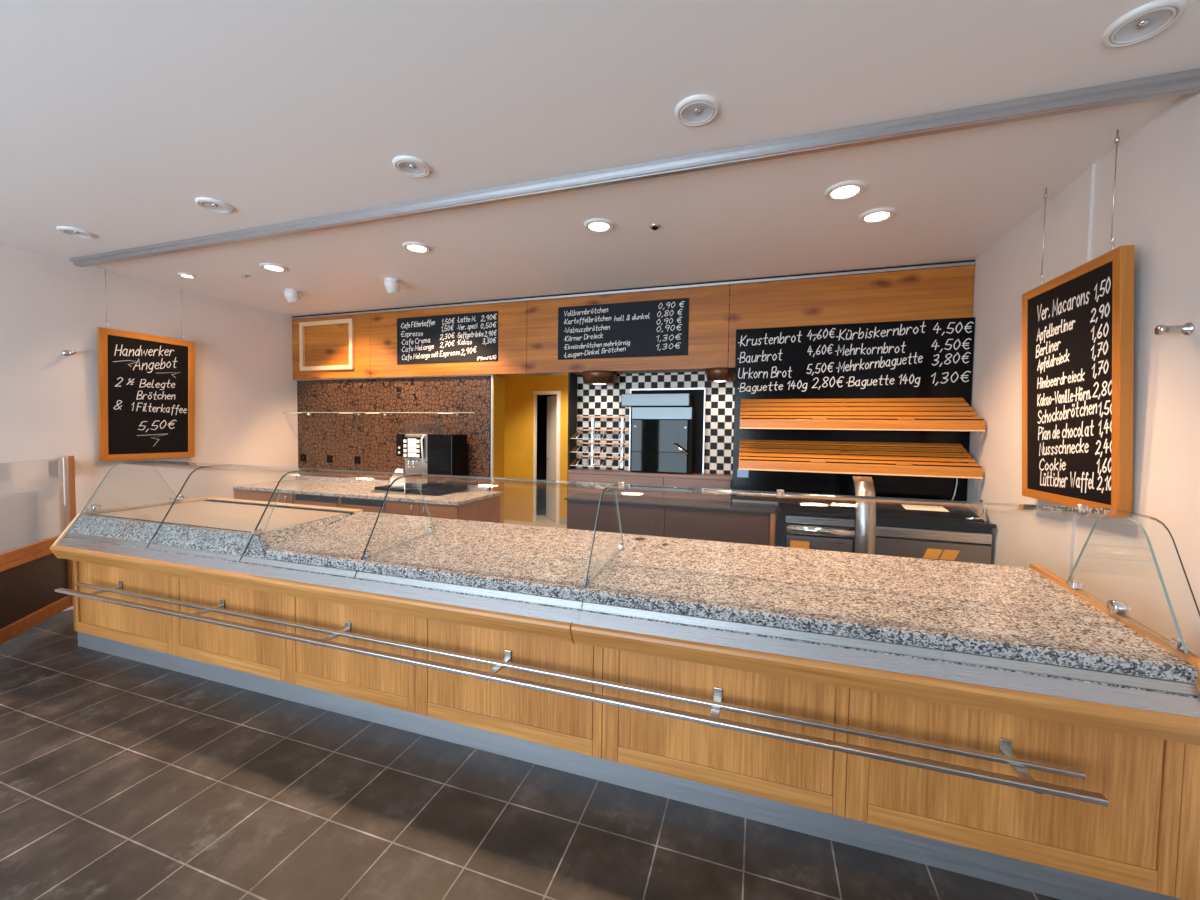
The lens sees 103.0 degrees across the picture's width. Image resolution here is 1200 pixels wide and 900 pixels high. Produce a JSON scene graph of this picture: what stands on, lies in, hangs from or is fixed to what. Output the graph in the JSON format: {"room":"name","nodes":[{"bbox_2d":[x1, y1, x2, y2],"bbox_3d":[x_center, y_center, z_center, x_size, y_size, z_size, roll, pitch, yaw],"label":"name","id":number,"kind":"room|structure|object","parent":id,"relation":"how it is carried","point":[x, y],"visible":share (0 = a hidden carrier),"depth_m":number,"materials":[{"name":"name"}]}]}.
{"room":"food shop","nodes":[
{"label":"food shop","id":0,"kind":"room"},
{"bbox_2d":[0,245,297,610],"bbox_3d":[-4.813,-0.052,2.379,0.200,2.775,7.071,2,3,18],"label":"wall","id":1,"kind":"structure","parent":0,"point":[245,384],"depth_m":3.99,"materials":[{"name":"paint"}]},
{"bbox_2d":[0,456,75,644],"bbox_3d":[-3.989,0.639,3.392,0.170,1.160,1.030,-1,3,-30],"label":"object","id":2,"kind":"structure","parent":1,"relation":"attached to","point":[30,574],"depth_m":3.36,"materials":[{"name":"brown wood"}]},
{"bbox_2d":[62,350,74,355],"bbox_3d":[-4.183,-0.766,3.761,0.086,0.044,0.043,2,3,18],"label":"peg","id":3,"kind":"object","parent":1,"relation":"attached to","point":[65,352],"visible":1,"depth_m":3.75,"materials":[{"name":"silver metal"}]},
{"bbox_2d":[0,508,1060,899],"bbox_3d":[-0.916,1.397,3.312,7.079,0.104,11.200,2,3,18],"label":"floor","id":4,"kind":"structure","parent":0,"point":[121,778],"depth_m":1.83,"materials":[{"name":"tile"}]},
{"bbox_2d":[233,475,501,522],"bbox_3d":[-2.428,0.804,4.922,2.759,0.912,0.761,2,3,18],"label":"counter","id":5,"kind":"object","parent":4,"relation":"on","point":[476,502],"depth_m":4.62,"materials":[{"name":"brown stone"}]},
{"bbox_2d":[233,479,501,505],"bbox_3d":[-2.419,0.416,4.915,2.759,0.035,0.740,2,3,18],"label":"countertop","id":6,"kind":"structure","parent":5,"relation":"on","point":[308,487],"depth_m":4.69,"materials":[{"name":"stone"}]},
{"bbox_2d":[371,422,466,494],"bbox_3d":[-1.790,0.067,4.753,0.750,0.686,0.515,2,3,18],"label":"coffee machine","id":7,"kind":"object","parent":5,"relation":"on","point":[437,454],"visible":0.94,"depth_m":4.71,"materials":[{"name":"black paint"}]},
{"bbox_2d":[390,469,405,486],"bbox_3d":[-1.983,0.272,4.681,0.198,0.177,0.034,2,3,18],"label":"cup","id":8,"kind":"object","parent":7,"relation":"on","point":[401,482],"visible":0.7,"depth_m":4.66,"materials":[{"name":"white ceramic"}]},
{"bbox_2d":[405,481,426,486],"bbox_3d":[-1.872,0.342,4.782,0.310,0.034,0.139,2,3,18],"label":"drip tray","id":9,"kind":"object","parent":7,"relation":"on","point":[408,483],"depth_m":4.72,"materials":[{"name":"silver metal"}]},
{"bbox_2d":[49,460,1199,899],"bbox_3d":[-0.679,0.764,2.602,5.810,1.235,1.099,2,3,18],"label":"display counter","id":10,"kind":"object","parent":4,"relation":"on","point":[1012,726],"depth_m":1.93,"materials":[{"name":"brown wood"}]},
{"bbox_2d":[91,500,352,531],"bbox_3d":[-2.591,0.471,3.343,1.600,0.052,0.734,2,3,18],"label":"tray","id":11,"kind":"object","parent":10,"relation":"on","point":[225,515],"depth_m":3.30,"materials":[{"name":"beige"}]},
{"bbox_2d":[610,482,1095,514],"bbox_3d":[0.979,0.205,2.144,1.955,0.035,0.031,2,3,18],"label":"glass shelf","id":12,"kind":"object","parent":10,"relation":"attached to","point":[780,493],"depth_m":2.10,"materials":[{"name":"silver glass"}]},
{"bbox_2d":[567,468,732,501],"bbox_3d":[0.438,0.762,4.444,1.519,1.115,0.248,2,3,18],"label":"base cabinet","id":13,"kind":"object","parent":4,"relation":"on","point":[695,480],"visible":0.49,"depth_m":4.30,"materials":[{"name":"brown wood"}]},
{"bbox_2d":[569,416,628,467],"bbox_3d":[-0.007,-0.075,4.590,0.542,0.503,0.194,2,3,18],"label":"rack","id":14,"kind":"object","parent":13,"relation":"on","point":[575,462],"visible":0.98,"depth_m":4.63,"materials":[{"name":"white metal"}]},
{"bbox_2d":[621,388,705,473],"bbox_3d":[0.572,-0.180,4.353,0.740,0.773,0.270,2,3,18],"label":"oven","id":15,"kind":"object","parent":13,"relation":"on","point":[667,425],"visible":1,"depth_m":4.30,"materials":[{"name":"black"}]},
{"bbox_2d":[621,393,691,406],"bbox_3d":[0.513,-0.452,4.344,0.620,0.114,0.164,2,3,18],"label":"hood","id":16,"kind":"object","parent":15,"relation":"attached to","point":[632,399],"depth_m":4.27,"materials":[{"name":"grey metal"}]},
{"bbox_2d":[565,493,775,545],"bbox_3d":[0.565,0.885,4.086,1.740,0.902,0.350,2,3,18],"label":"base cabinet","id":17,"kind":"object","parent":4,"relation":"on","point":[721,521],"depth_m":3.91,"materials":[{"name":"brown laminate"}]},
{"bbox_2d":[777,476,995,563],"bbox_3d":[1.982,0.786,3.474,1.290,1.190,0.509,2,3,18],"label":"base cabinet","id":18,"kind":"object","parent":4,"relation":"on","point":[923,531],"visible":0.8,"depth_m":3.26,"materials":[{"name":"black metal"}]},
{"bbox_2d":[504,375,567,521],"bbox_3d":[-0.768,-0.218,7.579,2.950,2.775,0.100,2,3,18],"label":"wall","id":19,"kind":"structure","parent":0,"point":[519,396],"depth_m":7.69,"materials":[{"name":"paint"}]},
{"bbox_2d":[559,518,566,524],"bbox_3d":[-0.031,1.140,7.324,1.320,0.096,0.015,2,3,18],"label":"baseboard","id":20,"kind":"structure","parent":19,"relation":"attached to","point":[563,521],"depth_m":7.50,"materials":[{"name":"grey plastic"}]},
{"bbox_2d":[536,395,556,507],"bbox_3d":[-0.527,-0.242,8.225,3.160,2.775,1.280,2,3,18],"label":"doorway","id":21,"kind":"structure","parent":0,"point":[541,399],"depth_m":9.02,"materials":[{"name":"black"}]},
{"bbox_2d":[533,391,560,523],"bbox_3d":[-0.788,0.112,7.753,0.480,2.100,0.434,2,3,18],"label":"door","id":22,"kind":"structure","parent":21,"relation":"in","point":[553,402],"depth_m":7.72,"materials":[{"name":"white wood"}]},
{"bbox_2d":[298,302,876,545],"bbox_3d":[-0.396,-0.094,4.755,6.679,2.775,0.328,2,3,18],"label":"wall","id":23,"kind":"structure","parent":0,"point":[583,399],"depth_m":4.59,"materials":[{"name":"tile"}]},
{"bbox_2d":[297,375,492,490],"bbox_3d":[-2.350,0.228,5.285,2.650,2.036,0.019,2,3,18],"label":"panel","id":24,"kind":"object","parent":23,"relation":"attached to","point":[344,436],"visible":0.83,"depth_m":5.28,"materials":[{"name":"brown stone"}]},
{"bbox_2d":[300,454,305,460],"bbox_3d":[-3.527,0.091,5.665,0.084,0.085,0.012,2,3,18],"label":"wall socket","id":25,"kind":"object","parent":24,"relation":"attached to","point":[302,456],"visible":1,"depth_m":5.66,"materials":[{"name":"black plastic"}]},
{"bbox_2d":[327,455,332,462],"bbox_3d":[-3.138,0.102,5.535,0.084,0.085,0.012,2,3,18],"label":"wall socket","id":26,"kind":"object","parent":24,"relation":"attached to","point":[329,457],"visible":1,"depth_m":5.53,"materials":[{"name":"black plastic"}]},
{"bbox_2d":[354,456,360,463],"bbox_3d":[-2.749,0.113,5.406,0.084,0.085,0.012,2,3,18],"label":"wall socket","id":27,"kind":"object","parent":24,"relation":"attached to","point":[357,459],"visible":1,"depth_m":5.40,"materials":[{"name":"black plastic"}]},
{"bbox_2d":[283,412,480,415],"bbox_3d":[-2.413,-0.391,5.181,2.547,0.032,0.189,2,3,18],"label":"glass shelf","id":28,"kind":"object","parent":24,"relation":"attached to","point":[308,413],"visible":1,"depth_m":5.07,"materials":[{"name":"grey"}]},
{"bbox_2d":[493,375,504,522],"bbox_3d":[-1.054,0.251,4.961,0.004,2.049,0.218,2,3,18],"label":"trim","id":29,"kind":"structure","parent":23,"relation":"attached to","point":[498,381],"depth_m":4.94,"materials":[{"name":"brown wood"}]},
{"bbox_2d":[291,260,975,379],"bbox_3d":[-0.403,-1.110,4.650,6.673,0.734,0.249,2,3,18],"label":"fascia","id":30,"kind":"object","parent":23,"relation":"attached to","point":[527,326],"visible":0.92,"depth_m":4.15,"materials":[{"name":"brown wood"}]},
{"bbox_2d":[299,318,353,370],"bbox_3d":[-3.098,-1.183,5.400,0.775,0.555,0.034,2,3,18],"label":"picture frame","id":31,"kind":"object","parent":30,"relation":"attached to","point":[302,325],"visible":1,"depth_m":5.38,"materials":[{"name":"brown wood"}]},
{"bbox_2d":[397,311,497,363],"bbox_3d":[-1.590,-1.145,4.909,1.217,0.486,0.014,2,3,18],"label":"menu board","id":32,"kind":"object","parent":30,"relation":"attached to","point":[465,337],"visible":1,"depth_m":4.89,"materials":[{"name":"black stone"}]},
{"bbox_2d":[582,370,616,384],"bbox_3d":[-0.006,-0.675,4.491,0.336,0.108,0.336,2,3,18],"label":"ceiling lamp","id":33,"kind":"object","parent":30,"relation":"attached to","point":[592,377],"visible":1,"depth_m":4.36,"materials":[{"name":"brown metal"}]},
{"bbox_2d":[558,298,688,359],"bbox_3d":[0.184,-1.084,4.319,1.223,0.490,0.014,2,3,18],"label":"menu board","id":34,"kind":"object","parent":30,"relation":"attached to","point":[654,327],"visible":1,"depth_m":4.30,"materials":[{"name":"black stone"}]},
{"bbox_2d":[705,367,734,382],"bbox_3d":[1.042,-0.648,4.143,0.250,0.104,0.250,2,3,18],"label":"recessed light","id":35,"kind":"object","parent":30,"relation":"attached to","point":[720,374],"visible":1,"depth_m":4.05,"materials":[{"name":"brown metal"}]},
{"bbox_2d":[732,317,974,507],"bbox_3d":[1.915,-0.272,3.752,1.659,1.418,0.051,2,3,18],"label":"wall panel","id":36,"kind":"object","parent":23,"relation":"attached to","point":[932,358],"visible":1,"depth_m":3.71,"materials":[{"name":"black paint"}]},
{"bbox_2d":[737,469,748,477],"bbox_3d":[1.193,0.196,3.985,0.090,0.065,0.004,2,3,18],"label":"paper note","id":37,"kind":"object","parent":36,"relation":"attached to","point":[740,473],"visible":0.79,"depth_m":3.98,"materials":[{"name":"blue"}]},
{"bbox_2d":[738,440,982,478],"bbox_3d":[1.879,0.054,3.604,1.597,0.230,0.280,2,3,18],"label":"shelf","id":38,"kind":"object","parent":36,"relation":"attached to","point":[957,467],"visible":1,"depth_m":3.54,"materials":[{"name":"brown wood"}]},
{"bbox_2d":[739,398,984,430],"bbox_3d":[1.883,-0.273,3.591,1.597,0.245,0.280,2,3,18],"label":"shelf","id":39,"kind":"object","parent":36,"relation":"attached to","point":[843,420],"visible":1,"depth_m":3.53,"materials":[{"name":"brown wood"}]},
{"bbox_2d":[952,478,957,499],"bbox_3d":[2.570,0.297,3.482,0.120,0.298,0.014,0,3,-27],"label":"power cable","id":40,"kind":"object","parent":36,"relation":"hanging from","point":[956,478],"visible":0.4,"depth_m":3.50,"materials":[{"name":"grey plastic"}]},
{"bbox_2d":[0,0,1199,316],"bbox_3d":[-0.878,-1.473,3.191,7.079,0.100,11.200,2,3,18],"label":"ceiling","id":41,"kind":"structure","parent":0,"point":[116,116],"depth_m":2.03,"materials":[{"name":"white paint"}]},
{"bbox_2d":[56,226,94,237],"bbox_3d":[-3.499,-1.451,3.188,0.176,0.014,0.176,2,3,18],"label":"recessed light","id":42,"kind":"object","parent":41,"relation":"in","point":[71,231],"visible":1,"depth_m":3.18,"materials":[{"name":"white plastic"}]},
{"bbox_2d":[97,268,194,460],"bbox_3d":[-4.013,-0.714,4.247,0.070,1.590,0.695,2,3,18],"label":"chalkboard","id":43,"kind":"object","parent":41,"relation":"hanging from","point":[146,383],"visible":1,"depth_m":4.21,"materials":[{"name":"black"}]},
{"bbox_2d":[178,273,195,278],"bbox_3d":[-3.530,-1.489,4.079,0.120,0.014,0.120,2,3,18],"label":"recessed light","id":44,"kind":"object","parent":41,"relation":"in","point":[185,275],"visible":1,"depth_m":4.07,"materials":[{"name":"white plastic"}]},
{"bbox_2d":[195,197,233,212],"bbox_3d":[-2.235,-1.416,2.768,0.176,0.014,0.176,2,3,18],"label":"recessed light","id":45,"kind":"object","parent":41,"relation":"in","point":[210,204],"visible":1,"depth_m":2.76,"materials":[{"name":"white plastic"}]},
{"bbox_2d":[259,263,287,271],"bbox_3d":[-2.626,-1.467,3.842,0.190,0.014,0.190,2,3,18],"label":"recessed light","id":46,"kind":"object","parent":41,"relation":"in","point":[268,266],"visible":1,"depth_m":3.83,"materials":[{"name":"white plastic"}]},
{"bbox_2d":[284,289,300,302],"bbox_3d":[-2.903,-1.452,4.501,0.120,0.136,0.140,2,3,18],"label":"ceiling spotlight","id":47,"kind":"object","parent":41,"relation":"attached to","point":[291,295],"visible":0.99,"depth_m":4.46,"materials":[{"name":"white plastic"}]},
{"bbox_2d":[384,278,400,292],"bbox_3d":[-1.799,-1.422,4.135,0.120,0.136,0.140,2,3,18],"label":"ceiling spotlight","id":48,"kind":"object","parent":41,"relation":"attached to","point":[391,284],"visible":0.99,"depth_m":4.09,"materials":[{"name":"white plastic"}]},
{"bbox_2d":[392,156,430,176],"bbox_3d":[-0.918,-1.380,2.330,0.176,0.014,0.176,2,3,18],"label":"recessed light","id":49,"kind":"object","parent":41,"relation":"in","point":[407,165],"visible":1,"depth_m":2.32,"materials":[{"name":"white plastic"}]},
{"bbox_2d":[403,242,430,252],"bbox_3d":[-1.295,-1.429,3.376,0.190,0.014,0.190,2,3,18],"label":"recessed light","id":50,"kind":"object","parent":41,"relation":"in","point":[416,247],"visible":1,"depth_m":3.36,"materials":[{"name":"white plastic"}]},
{"bbox_2d":[584,218,613,232],"bbox_3d":[-0.006,-1.395,2.973,0.190,0.014,0.190,2,3,18],"label":"recessed light","id":51,"kind":"object","parent":41,"relation":"in","point":[598,225],"visible":1,"depth_m":2.96,"materials":[{"name":"white plastic"}]},
{"bbox_2d":[70,69,1199,266],"bbox_3d":[-0.990,-1.380,2.704,6.579,0.048,0.070,2,3,18],"label":"ceiling rail","id":52,"kind":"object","parent":41,"relation":"attached to","point":[1184,82],"depth_m":2.15,"materials":[{"name":"silver metal"}]},
{"bbox_2d":[649,224,659,229],"bbox_3d":[0.343,-1.386,2.977,0.068,0.022,0.068,2,3,18],"label":"sensor","id":53,"kind":"object","parent":41,"relation":"attached to","point":[652,226],"visible":1,"depth_m":2.96,"materials":[{"name":"silver metal"}]},
{"bbox_2d":[675,94,719,125],"bbox_3d":[0.386,-1.344,1.896,0.176,0.014,0.176,2,3,18],"label":"recessed light","id":54,"kind":"object","parent":41,"relation":"in","point":[697,110],"visible":1,"depth_m":1.89,"materials":[{"name":"white plastic"}]},
{"bbox_2d":[825,180,865,200],"bbox_3d":[1.286,-1.358,2.505,0.196,0.014,0.196,2,3,18],"label":"recessed light","id":55,"kind":"object","parent":41,"relation":"in","point":[845,190],"visible":1,"depth_m":2.49,"materials":[{"name":"white plastic"}]},
{"bbox_2d":[859,207,895,223],"bbox_3d":[1.618,-1.365,2.787,0.190,0.014,0.190,2,3,18],"label":"recessed light","id":56,"kind":"object","parent":41,"relation":"in","point":[877,215],"visible":1,"depth_m":2.77,"materials":[{"name":"white plastic"}]},
{"bbox_2d":[1022,130,1134,517],"bbox_3d":[2.242,-0.537,2.265,0.091,1.607,0.713,1,3,17],"label":"chalkboard","id":57,"kind":"object","parent":41,"relation":"hanging from","point":[1078,324],"visible":1,"depth_m":2.17,"materials":[{"name":"black"}]},
{"bbox_2d":[1101,0,1187,47],"bbox_3d":[1.670,-1.309,1.469,0.176,0.014,0.176,2,3,18],"label":"recessed light","id":58,"kind":"object","parent":41,"relation":"in","point":[1144,22],"visible":1,"depth_m":1.46,"materials":[{"name":"white plastic"}]},
{"bbox_2d":[967,93,1199,656],"bbox_3d":[1.776,0.120,0.399,0.200,2.775,7.470,2,3,18],"label":"wall","id":59,"kind":"structure","parent":0,"point":[1157,199],"depth_m":1.95,"materials":[{"name":"paint"}]},
{"bbox_2d":[1064,164,1095,580],"bbox_3d":[2.303,0.046,2.314,0.012,2.775,0.040,2,3,18],"label":"trim","id":60,"kind":"structure","parent":59,"relation":"attached to","point":[1090,175],"depth_m":2.27,"materials":[{"name":"paint"}]},
{"bbox_2d":[1154,323,1193,334],"bbox_3d":[2.085,-0.439,1.735,0.086,0.044,0.043,2,3,18],"label":"peg","id":61,"kind":"object","parent":59,"relation":"attached to","point":[1187,329],"visible":1,"depth_m":1.73,"materials":[{"name":"silver metal"}]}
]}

